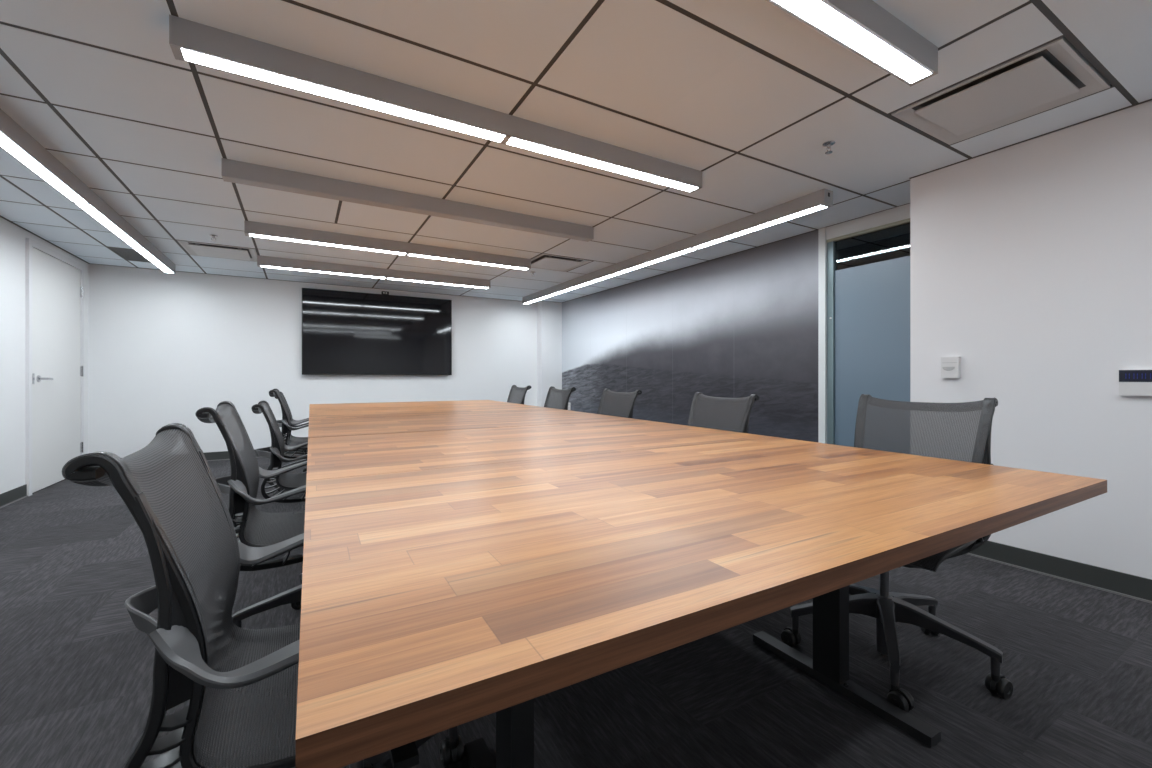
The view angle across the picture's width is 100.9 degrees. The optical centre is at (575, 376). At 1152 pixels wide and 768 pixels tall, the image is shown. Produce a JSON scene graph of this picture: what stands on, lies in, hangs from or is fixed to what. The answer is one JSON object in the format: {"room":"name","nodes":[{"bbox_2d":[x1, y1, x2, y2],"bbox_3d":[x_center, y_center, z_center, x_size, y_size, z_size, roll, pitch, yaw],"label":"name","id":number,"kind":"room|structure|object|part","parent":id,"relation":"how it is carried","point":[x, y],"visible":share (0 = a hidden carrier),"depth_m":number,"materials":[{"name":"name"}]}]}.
{"room":"conference room","nodes":[
{"label":"conference room","id":0,"kind":"room"},
{"bbox_2d":[0,217,87,493],"bbox_3d":[-3.234,-0.164,1.482,0.120,2.328,8.640,0,0,-30],"label":"wall","id":1,"kind":"structure","parent":0,"point":[12,237],"depth_m":3.83,"materials":[{"name":"white paint"}]},
{"bbox_2d":[0,484,27,507],"bbox_3d":[-3.171,0.949,1.509,0.016,0.102,8.384,0,0,-30],"label":"baseboard","id":2,"kind":"structure","parent":1,"relation":"attached to","point":[9,497],"depth_m":3.79,"materials":[{"name":"grey plastic"}]},
{"bbox_2d":[25,238,83,495],"bbox_3d":[-4.861,-0.083,4.494,0.073,2.165,1.155,0,0,-30],"label":"door","id":3,"kind":"structure","parent":1,"relation":"in","point":[54,282],"depth_m":4.36,"materials":[{"name":"paint"}]},
{"bbox_3d":[-4.623,0.015,4.046,0.012,0.090,0.030,0,0,-30],"label":"strike plate","id":4,"kind":"part","parent":3,"relation":"part of","materials":[{"name":"silver metal"}]},
{"bbox_3d":[-4.680,0.015,4.195,0.059,0.060,0.155,0,0,-30],"label":"handle","id":5,"kind":"part","parent":3,"relation":"part of","materials":[{"name":"silver metal"}]},
{"bbox_2d":[88,264,536,457],"bbox_3d":[-2.776,-0.164,6.665,5.855,2.328,0.120,0,0,-30],"label":"wall","id":6,"kind":"structure","parent":0,"point":[164,348],"depth_m":5.77,"materials":[{"name":"white paint"}]},
{"bbox_2d":[204,449,300,460],"bbox_3d":[-2.957,0.949,6.482,5.360,0.102,0.016,0,0,-30],"label":"baseboard","id":7,"kind":"structure","parent":6,"relation":"attached to","point":[210,456],"depth_m":5.71,"materials":[{"name":"grey plastic"}]},
{"bbox_2d":[302,288,451,374],"bbox_3d":[-2.694,-0.586,6.598,1.925,1.112,0.076,0,0,-30],"label":"tv","id":8,"kind":"object","parent":6,"relation":"attached to","point":[344,332],"visible":1,"depth_m":6.52,"materials":[{"name":"black"}]},
{"bbox_2d":[537,301,561,406],"bbox_3d":[-0.434,-0.139,7.849,0.375,2.278,0.170,0,0,-30],"label":"wall pillar","id":9,"kind":"structure","parent":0,"point":[549,314],"depth_m":7.76,"materials":[{"name":"white paint"}]},
{"bbox_2d":[0,0,1151,302],"bbox_3d":[0.369,-1.234,3.561,8.180,0.012,8.380,0,0,-30],"label":"ceiling","id":10,"kind":"structure","parent":0,"point":[647,60],"depth_m":2.28,"materials":[{"name":"tile"}]},
{"bbox_2d":[0,109,174,273],"bbox_3d":[-3.209,-1.178,3.084,0.092,0.100,4.822,0,0,-30],"label":"linear light","id":11,"kind":"object","parent":10,"relation":"attached to","point":[14,139],"visible":1,"depth_m":2.86,"materials":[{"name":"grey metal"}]},
{"bbox_2d":[0,132,86,202],"bbox_3d":[-2.909,-1.134,2.563,0.067,0.012,1.172,0,0,-30],"label":"diffuser","id":12,"kind":"object","parent":11,"relation":"attached to","point":[9,142],"depth_m":2.56,"materials":[{"name":"white plastic"}]},
{"bbox_2d":[76,203,140,246],"bbox_3d":[-3.510,-1.134,3.604,0.067,0.012,1.172,0,0,-30],"label":"diffuser","id":13,"kind":"object","parent":11,"relation":"attached to","point":[94,210],"depth_m":3.50,"materials":[{"name":"white plastic"}]},
{"bbox_2d":[133,247,172,272],"bbox_3d":[-4.110,-1.134,4.644,0.067,0.012,1.167,0,0,-30],"label":"diffuser","id":14,"kind":"object","parent":11,"relation":"attached to","point":[146,252],"depth_m":4.57,"materials":[{"name":"white plastic"}]},
{"bbox_2d":[109,247,149,261],"bbox_3d":[-4.443,-1.235,4.813,0.288,0.014,0.586,0,0,-30],"label":"ceiling vent","id":15,"kind":"object","parent":10,"relation":"in","point":[129,254],"visible":0.69,"depth_m":4.77,"materials":[{"name":"grey metal"}]},
{"bbox_2d":[210,234,217,241],"bbox_3d":[-3.141,-1.203,4.122,0.060,0.050,0.060,0,0,-30],"label":"sprinkler head","id":16,"kind":"object","parent":10,"relation":"attached to","point":[212,235],"visible":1,"depth_m":4.11},
{"bbox_2d":[177,240,256,261],"bbox_3d":[-3.476,-1.249,4.666,0.580,0.066,0.578,0,0,-30],"label":"ceiling vent","id":17,"kind":"object","parent":10,"relation":"in","point":[197,250],"visible":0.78,"depth_m":4.64,"materials":[{"name":"grey metal"}]},
{"bbox_3d":[-3.476,-1.219,4.667,0.445,0.006,0.440,0,0,-30],"label":"plate","id":18,"kind":"part","parent":17,"relation":"part of","materials":[{"name":"white metal"}]},
{"bbox_2d":[257,255,489,288],"bbox_3d":[-2.172,-1.178,5.446,2.465,0.100,0.092,0,0,-30],"label":"linear light","id":19,"kind":"object","parent":10,"relation":"attached to","point":[262,261],"visible":1,"depth_m":5.30,"materials":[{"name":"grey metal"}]},
{"bbox_2d":[261,266,384,278],"bbox_3d":[-2.698,-1.134,5.142,1.184,0.012,0.067,0,0,-30],"label":"diffuser","id":20,"kind":"object","parent":19,"relation":"attached to","point":[299,268],"depth_m":5.14,"materials":[{"name":"white plastic"}]},
{"bbox_2d":[388,278,486,288],"bbox_3d":[-1.643,-1.134,5.751,1.191,0.012,0.067,0,0,-30],"label":"diffuser","id":21,"kind":"object","parent":19,"relation":"attached to","point":[423,280],"depth_m":5.74,"materials":[{"name":"white plastic"}]},
{"bbox_2d":[244,220,530,269],"bbox_3d":[-1.557,-1.178,4.380,2.465,0.100,0.092,0,0,-30],"label":"linear light","id":22,"kind":"object","parent":10,"relation":"attached to","point":[253,229],"visible":1,"depth_m":4.22,"materials":[{"name":"grey metal"}]},
{"bbox_2d":[249,234,405,254],"bbox_3d":[-2.083,-1.134,4.077,1.184,0.012,0.067,0,0,-30],"label":"diffuser","id":23,"kind":"object","parent":22,"relation":"attached to","point":[286,237],"depth_m":4.05,"materials":[{"name":"white plastic"}]},
{"bbox_2d":[408,254,527,269],"bbox_3d":[-1.028,-1.134,4.686,1.191,0.012,0.067,0,0,-30],"label":"diffuser","id":24,"kind":"object","parent":22,"relation":"attached to","point":[448,257],"depth_m":4.67,"materials":[{"name":"white plastic"}]},
{"bbox_2d":[222,158,593,241],"bbox_3d":[-0.943,-1.178,3.318,2.465,0.100,0.092,0,0,-30],"label":"linear light","id":25,"kind":"object","parent":10,"relation":"attached to","point":[233,171],"visible":1,"depth_m":3.12,"materials":[{"name":"grey metal"}]},
{"bbox_2d":[228,177,439,215],"bbox_3d":[-1.470,-1.134,3.014,1.184,0.012,0.067,0,0,-30],"label":"diffuser","id":26,"kind":"object","parent":25,"relation":"attached to","point":[264,182],"depth_m":2.97,"materials":[{"name":"grey"}]},
{"bbox_2d":[442,214,589,240],"bbox_3d":[-0.414,-1.134,3.623,1.191,0.012,0.067,0,0,-30],"label":"diffuser","id":27,"kind":"object","parent":25,"relation":"attached to","point":[474,218],"depth_m":3.59,"materials":[{"name":"grey"}]},
{"bbox_2d":[169,14,701,192],"bbox_3d":[-0.335,-1.178,2.264,2.465,0.100,0.092,0,0,-30],"label":"linear light","id":28,"kind":"object","parent":10,"relation":"attached to","point":[189,41],"visible":1,"depth_m":1.99,"materials":[{"name":"grey metal"}]},
{"bbox_2d":[181,48,504,141],"bbox_3d":[-0.861,-1.134,1.960,1.184,0.012,0.067,0,0,-30],"label":"diffuser","id":29,"kind":"object","parent":28,"relation":"attached to","point":[214,58],"depth_m":1.89,"materials":[{"name":"white plastic"}]},
{"bbox_2d":[506,138,696,191],"bbox_3d":[0.194,-1.134,2.569,1.191,0.012,0.067,0,0,-30],"label":"diffuser","id":30,"kind":"object","parent":28,"relation":"attached to","point":[538,145],"depth_m":2.51,"materials":[{"name":"white plastic"}]},
{"bbox_2d":[531,254,591,271],"bbox_3d":[-0.224,-1.249,5.136,0.582,0.066,0.580,0,0,-30],"label":"ceiling vent","id":31,"kind":"object","parent":10,"relation":"in","point":[549,263],"visible":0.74,"depth_m":5.09,"materials":[{"name":"grey metal"}]},
{"bbox_3d":[-0.223,-1.219,5.137,0.450,0.006,0.440,0,0,-30],"label":"plate","id":32,"kind":"part","parent":31,"relation":"part of","materials":[{"name":"white metal"}]},
{"bbox_2d":[0,0,1151,302],"bbox_3d":[0.317,-1.277,3.531,8.320,0.101,8.640,0,0,-30],"label":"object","id":33,"kind":"structure","parent":10,"relation":"attached to","point":[1076,43],"depth_m":2.16,"materials":[{"name":"grey"}]},
{"bbox_2d":[522,188,832,303],"bbox_3d":[0.435,-1.178,5.236,0.092,0.100,4.897,0,0,-30],"label":"linear light","id":34,"kind":"object","parent":10,"relation":"attached to","point":[821,199],"visible":1,"depth_m":4.00,"materials":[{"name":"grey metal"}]},
{"bbox_2d":[524,292,562,303],"bbox_3d":[-0.480,-1.134,6.821,0.067,0.012,1.186,0,0,-30],"label":"diffuser","id":35,"kind":"object","parent":34,"relation":"attached to","point":[548,294],"depth_m":6.80,"materials":[{"name":"white plastic"}]},
{"bbox_2d":[562,275,615,291],"bbox_3d":[0.129,-1.134,5.765,0.067,0.012,1.190,0,0,-30],"label":"diffuser","id":36,"kind":"object","parent":34,"relation":"attached to","point":[596,278],"depth_m":5.74,"materials":[{"name":"white plastic"}]},
{"bbox_2d":[615,248,695,274],"bbox_3d":[0.740,-1.134,4.707,0.067,0.012,1.190,0,0,-30],"label":"diffuser","id":37,"kind":"object","parent":34,"relation":"attached to","point":[678,251],"depth_m":4.63,"materials":[{"name":"white plastic"}]},
{"bbox_2d":[693,205,826,248],"bbox_3d":[1.348,-1.134,3.655,0.067,0.012,1.179,0,0,-30],"label":"diffuser","id":38,"kind":"object","parent":34,"relation":"attached to","point":[805,209],"depth_m":3.56,"materials":[{"name":"white plastic"}]},
{"bbox_2d":[822,141,834,153],"bbox_3d":[1.329,-1.203,2.499,0.060,0.050,0.060,0,0,-30],"label":"sprinkler head","id":39,"kind":"object","parent":10,"relation":"attached to","point":[828,144],"visible":1,"depth_m":2.49},
{"bbox_2d":[766,0,937,86],"bbox_3d":[0.268,-1.178,1.200,2.445,0.100,0.092,0,0,-30],"label":"linear light","id":40,"kind":"object","parent":10,"relation":"attached to","point":[865,28],"visible":1,"depth_m":1.59,"materials":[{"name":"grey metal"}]},
{"bbox_2d":[891,37,1109,144],"bbox_3d":[1.867,-1.249,2.117,0.576,0.066,0.576,0,0,-30],"label":"ceiling vent","id":41,"kind":"object","parent":10,"relation":"in","point":[1033,87],"visible":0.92,"depth_m":2.07,"materials":[{"name":"grey metal"}]},
{"bbox_3d":[1.849,-1.219,2.103,0.425,0.006,0.435,0,0,-30],"label":"plate","id":42,"kind":"part","parent":41,"relation":"part of","materials":[{"name":"white metal"}]},
{"bbox_2d":[0,455,1151,767],"bbox_3d":[0.317,1.050,3.531,8.320,0.100,8.640,0,0,-30],"label":"floor","id":43,"kind":"structure","parent":0,"point":[76,670],"depth_m":1.55,"materials":[{"name":"carpet"}]},
{"bbox_2d":[195,401,306,627],"bbox_3d":[-1.014,0.547,1.839,0.655,0.905,0.628,0,0,-30],"label":"mesh chair","id":44,"kind":"object","parent":43,"relation":"on","point":[255,527],"visible":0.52,"depth_m":1.71,"materials":[{"name":"grey fabric"}]},
{"bbox_3d":[-1.048,0.348,1.820,0.577,0.507,0.450,0,0,-30],"label":"suspension seat","id":45,"kind":"part","parent":44,"relation":"part of","materials":[{"name":"fabric"}]},
{"bbox_3d":[-1.111,0.859,1.783,0.290,0.146,0.060,0,0,-30],"label":"leg","id":46,"kind":"part","parent":44,"relation":"part of","materials":[{"name":"grey metal"}]},
{"bbox_3d":[-0.928,0.373,1.591,0.397,0.092,0.076,0,0,-23],"label":"armrest","id":47,"kind":"part","parent":44,"relation":"part of","materials":[{"name":"grey plastic"}]},
{"bbox_3d":[-1.186,0.373,2.038,0.397,0.092,0.076,0,0,-37],"label":"armrest","id":48,"kind":"part","parent":44,"relation":"part of","materials":[{"name":"grey plastic"}]},
{"bbox_2d":[62,423,463,767],"bbox_3d":[-0.472,0.547,0.928,0.617,0.905,0.628,0,0,-30],"label":"mesh chair","id":49,"kind":"object","parent":43,"relation":"on","point":[240,685],"visible":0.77,"depth_m":0.73,"materials":[{"name":"fabric"}]},
{"bbox_3d":[-0.489,0.348,0.918,0.577,0.507,0.450,0,0,-30],"label":"suspension seat","id":50,"kind":"part","parent":49,"relation":"part of","materials":[{"name":"fabric"}]},
{"bbox_3d":[-0.370,0.373,0.690,0.397,0.092,0.076,0,0,-23],"label":"armrest","id":51,"kind":"part","parent":49,"relation":"part of","materials":[{"name":"grey plastic"}]},
{"bbox_3d":[-0.627,0.373,1.136,0.397,0.092,0.076,0,0,-37],"label":"armrest","id":52,"kind":"part","parent":49,"relation":"part of","materials":[{"name":"grey plastic"}]},
{"bbox_3d":[-0.268,0.859,0.930,0.290,0.146,0.060,0,0,6],"label":"leg","id":53,"kind":"part","parent":49,"relation":"part of","materials":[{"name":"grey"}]},
{"bbox_3d":[-0.324,0.655,0.870,0.040,0.016,0.151,0,0,-30],"label":"height lever","id":54,"kind":"part","parent":49,"relation":"part of","materials":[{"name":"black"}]},
{"bbox_3d":[-0.369,0.859,1.095,0.259,0.146,0.204,0,0,-30],"label":"leg","id":55,"kind":"part","parent":49,"relation":"part of","materials":[{"name":"grey"}]},
{"bbox_2d":[251,400,307,509],"bbox_3d":[-1.569,0.572,2.881,0.625,0.855,0.628,0,0,-30],"label":"mesh chair","id":56,"kind":"object","parent":43,"relation":"on","point":[286,481],"visible":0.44,"depth_m":2.67,"materials":[{"name":"grey plastic"}]},
{"bbox_3d":[-1.470,0.423,2.641,0.397,0.092,0.076,0,0,-23],"label":"armrest","id":57,"kind":"part","parent":56,"relation":"part of","materials":[{"name":"grey plastic"}]},
{"bbox_3d":[-1.728,0.423,3.087,0.397,0.092,0.076,0,0,-37],"label":"armrest","id":58,"kind":"part","parent":56,"relation":"part of","materials":[{"name":"grey plastic"}]},
{"bbox_2d":[269,389,308,495],"bbox_3d":[-2.228,0.550,4.047,0.630,0.900,0.628,0,0,-30],"label":"mesh chair","id":59,"kind":"object","parent":43,"relation":"on","point":[285,423],"visible":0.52,"depth_m":3.82,"materials":[{"name":"grey plastic"}]},
{"bbox_3d":[-2.251,0.353,4.035,0.577,0.507,0.450,0,0,-30],"label":"suspension seat","id":60,"kind":"part","parent":59,"relation":"part of","materials":[{"name":"fabric"}]},
{"bbox_3d":[-2.137,0.378,3.818,0.396,0.092,0.091,0,0,-30],"label":"armrest","id":61,"kind":"part","parent":59,"relation":"part of","materials":[{"name":"grey plastic"}]},
{"bbox_3d":[-2.389,0.378,4.253,0.397,0.092,0.076,0,0,-37],"label":"armrest","id":62,"kind":"part","parent":59,"relation":"part of","materials":[{"name":"grey plastic"}]},
{"bbox_2d":[275,392,308,471],"bbox_3d":[-2.589,0.572,4.694,0.639,0.855,0.628,0,0,-30],"label":"mesh chair","id":63,"kind":"object","parent":43,"relation":"on","point":[291,437],"visible":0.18,"depth_m":4.63,"materials":[{"name":"grey plastic"}]},
{"bbox_3d":[-2.616,0.398,4.679,0.577,0.507,0.450,0,0,-30],"label":"suspension seat","id":64,"kind":"part","parent":63,"relation":"part of","materials":[{"name":"fabric"}]},
{"bbox_3d":[-2.693,0.859,4.634,0.290,0.146,0.060,0,0,-30],"label":"leg","id":65,"kind":"part","parent":63,"relation":"part of","materials":[{"name":"grey plastic"}]},
{"bbox_3d":[-2.496,0.423,4.450,0.397,0.092,0.076,0,0,-23],"label":"armrest","id":66,"kind":"part","parent":63,"relation":"part of","materials":[{"name":"grey plastic"}]},
{"bbox_2d":[309,400,515,409],"bbox_3d":[-1.673,0.638,4.931,1.904,0.716,0.987,0,0,-29],"label":"conference table","id":67,"kind":"object","parent":43,"relation":"on","point":[462,402],"visible":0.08,"depth_m":4.84,"materials":[{"name":"brown wood"}]},
{"bbox_2d":[309,404,561,419],"bbox_3d":[-1.175,0.638,4.040,1.904,0.716,1.050,0,0,-29],"label":"conference table","id":68,"kind":"object","parent":43,"relation":"on","point":[464,409],"visible":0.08,"depth_m":3.97,"materials":[{"name":"brown wood"}]},
{"bbox_2d":[308,410,639,437],"bbox_3d":[-0.663,0.638,3.122,1.904,0.716,1.048,0,0,-29],"label":"conference table","id":69,"kind":"object","parent":43,"relation":"on","point":[396,424],"visible":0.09,"depth_m":2.93,"materials":[{"name":"brown wood"}]},
{"bbox_2d":[507,385,530,403],"bbox_3d":[-0.898,0.547,5.394,0.656,0.905,0.628,0,0,-30],"label":"mesh chair","id":70,"kind":"object","parent":43,"relation":"on","point":[517,394],"visible":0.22,"depth_m":5.50,"materials":[{"name":"grey fabric"}]},
{"bbox_2d":[306,420,773,480],"bbox_3d":[-0.151,0.638,2.204,1.904,0.716,1.042,0,0,-29],"label":"conference table","id":71,"kind":"object","parent":43,"relation":"on","point":[330,457],"visible":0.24,"depth_m":1.97,"materials":[{"name":"brown wood"}]},
{"bbox_2d":[544,386,575,409],"bbox_3d":[-0.396,0.547,4.506,0.656,0.905,0.628,0,0,-30],"label":"mesh chair","id":72,"kind":"object","parent":43,"relation":"on","point":[556,398],"visible":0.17,"depth_m":4.61,"materials":[{"name":"grey fabric"}]},
{"bbox_2d":[597,388,641,418],"bbox_3d":[0.100,0.547,3.603,0.656,0.905,0.628,0,0,-30],"label":"mesh chair","id":73,"kind":"object","parent":43,"relation":"on","point":[619,404],"visible":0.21,"depth_m":3.71,"materials":[{"name":"grey fabric"}]},
{"bbox_2d":[296,437,1106,767],"bbox_3d":[0.359,0.638,1.289,1.904,0.716,1.049,0,0,-29],"label":"conference table","id":74,"kind":"object","parent":43,"relation":"on","point":[433,601],"visible":1,"depth_m":0.77,"materials":[{"name":"brown wood"}]},
{"bbox_3d":[-0.132,0.658,1.015,0.050,0.628,0.092,0,0,-29],"label":"leg","id":75,"kind":"part","parent":74,"relation":"part of","materials":[{"name":"black metal"}]},
{"bbox_3d":[0.831,0.658,1.552,0.050,0.628,0.092,0,0,-29],"label":"leg","id":76,"kind":"part","parent":74,"relation":"part of","materials":[{"name":"black metal"}]},
{"bbox_2d":[688,392,758,433],"bbox_3d":[0.621,0.547,2.668,0.656,0.905,0.628,0,0,-30],"label":"mesh chair","id":77,"kind":"object","parent":43,"relation":"on","point":[719,413],"visible":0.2,"depth_m":2.77,"materials":[{"name":"grey fabric"}]},
{"bbox_2d":[781,394,1012,711],"bbox_3d":[1.150,0.537,1.720,0.689,0.925,0.631,0,0,-36],"label":"mesh chair","id":78,"kind":"object","parent":43,"relation":"on","point":[952,431],"visible":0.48,"depth_m":1.74,"materials":[{"name":"grey fabric"}]},
{"bbox_3d":[0.939,0.859,1.737,0.290,0.146,0.060,0,0,10],"label":"leg","id":79,"kind":"part","parent":78,"relation":"part of","materials":[{"name":"grey metal"}]},
{"bbox_3d":[1.083,0.859,1.876,0.060,0.146,0.290,0,0,-8],"label":"leg","id":80,"kind":"part","parent":78,"relation":"part of","materials":[{"name":"grey"}]},
{"bbox_3d":[1.027,0.859,1.556,0.060,0.146,0.290,0,0,28],"label":"leg","id":81,"kind":"part","parent":78,"relation":"part of","materials":[{"name":"grey"}]},
{"bbox_3d":[1.261,0.859,1.782,0.290,0.146,0.060,0,0,-26],"label":"leg","id":82,"kind":"part","parent":78,"relation":"part of","materials":[{"name":"grey"}]},
{"bbox_3d":[1.187,0.328,1.765,0.577,0.507,0.450,0,0,-36],"label":"suspension seat","id":83,"kind":"part","parent":78,"relation":"part of","materials":[{"name":"fabric"}]},
{"bbox_3d":[1.226,0.859,1.584,0.060,0.146,0.290,0,0,-44],"label":"leg","id":84,"kind":"part","parent":78,"relation":"part of","materials":[{"name":"grey metal"}]},
{"bbox_2d":[562,230,817,441],"bbox_3d":[0.898,-0.114,5.912,0.004,2.228,4.518,0,0,-30],"label":"wall","id":85,"kind":"structure","parent":0,"point":[742,324],"depth_m":5.01,"materials":[{"name":"grey paint"}]},
{"bbox_2d":[910,100,1151,578],"bbox_3d":[2.873,-0.164,1.713,0.160,2.328,2.935,0,0,-30],"label":"wall","id":86,"kind":"structure","parent":0,"point":[1031,260],"depth_m":2.38,"materials":[{"name":"white paint"}]},
{"bbox_2d":[941,357,960,377],"bbox_3d":[2.165,-0.055,2.748,0.033,0.120,0.086,0,0,-30],"label":"thermostat","id":87,"kind":"object","parent":86,"relation":"attached to","point":[950,366],"visible":1,"depth_m":2.73,"materials":[{"name":"white plastic"}]},
{"bbox_2d":[966,540,1151,603],"bbox_3d":[2.768,0.949,1.720,0.016,0.102,2.812,0,0,-30],"label":"baseboard","id":88,"kind":"structure","parent":86,"relation":"attached to","point":[1119,583],"depth_m":2.33,"materials":[{"name":"grey plastic"}]},
{"bbox_2d":[1119,370,1151,395],"bbox_3d":[2.536,0.026,2.106,0.032,0.116,0.172,0,0,-30],"label":"wall control panel","id":89,"kind":"object","parent":86,"relation":"attached to","point":[1131,382],"visible":1,"depth_m":2.13,"materials":[{"name":"white plastic"}]},
{"bbox_3d":[0.880,-0.164,6.067,0.120,2.328,4.810,0,0,-30],"label":"wall","id":90,"kind":"structure","parent":0,"visible":0},
{"bbox_2d":[818,204,909,446],"bbox_3d":[2.499,-0.114,3.182,0.080,2.228,1.812,0,0,-30],"label":"door","id":91,"kind":"structure","parent":90,"relation":"in","point":[864,310],"depth_m":3.71,"materials":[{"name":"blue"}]},
{"bbox_3d":[2.523,-0.058,3.160,0.050,2.115,1.752,0,0,-30],"label":"frame","id":92,"kind":"part","parent":91,"relation":"part of","materials":[{"name":"teal"}]}
]}

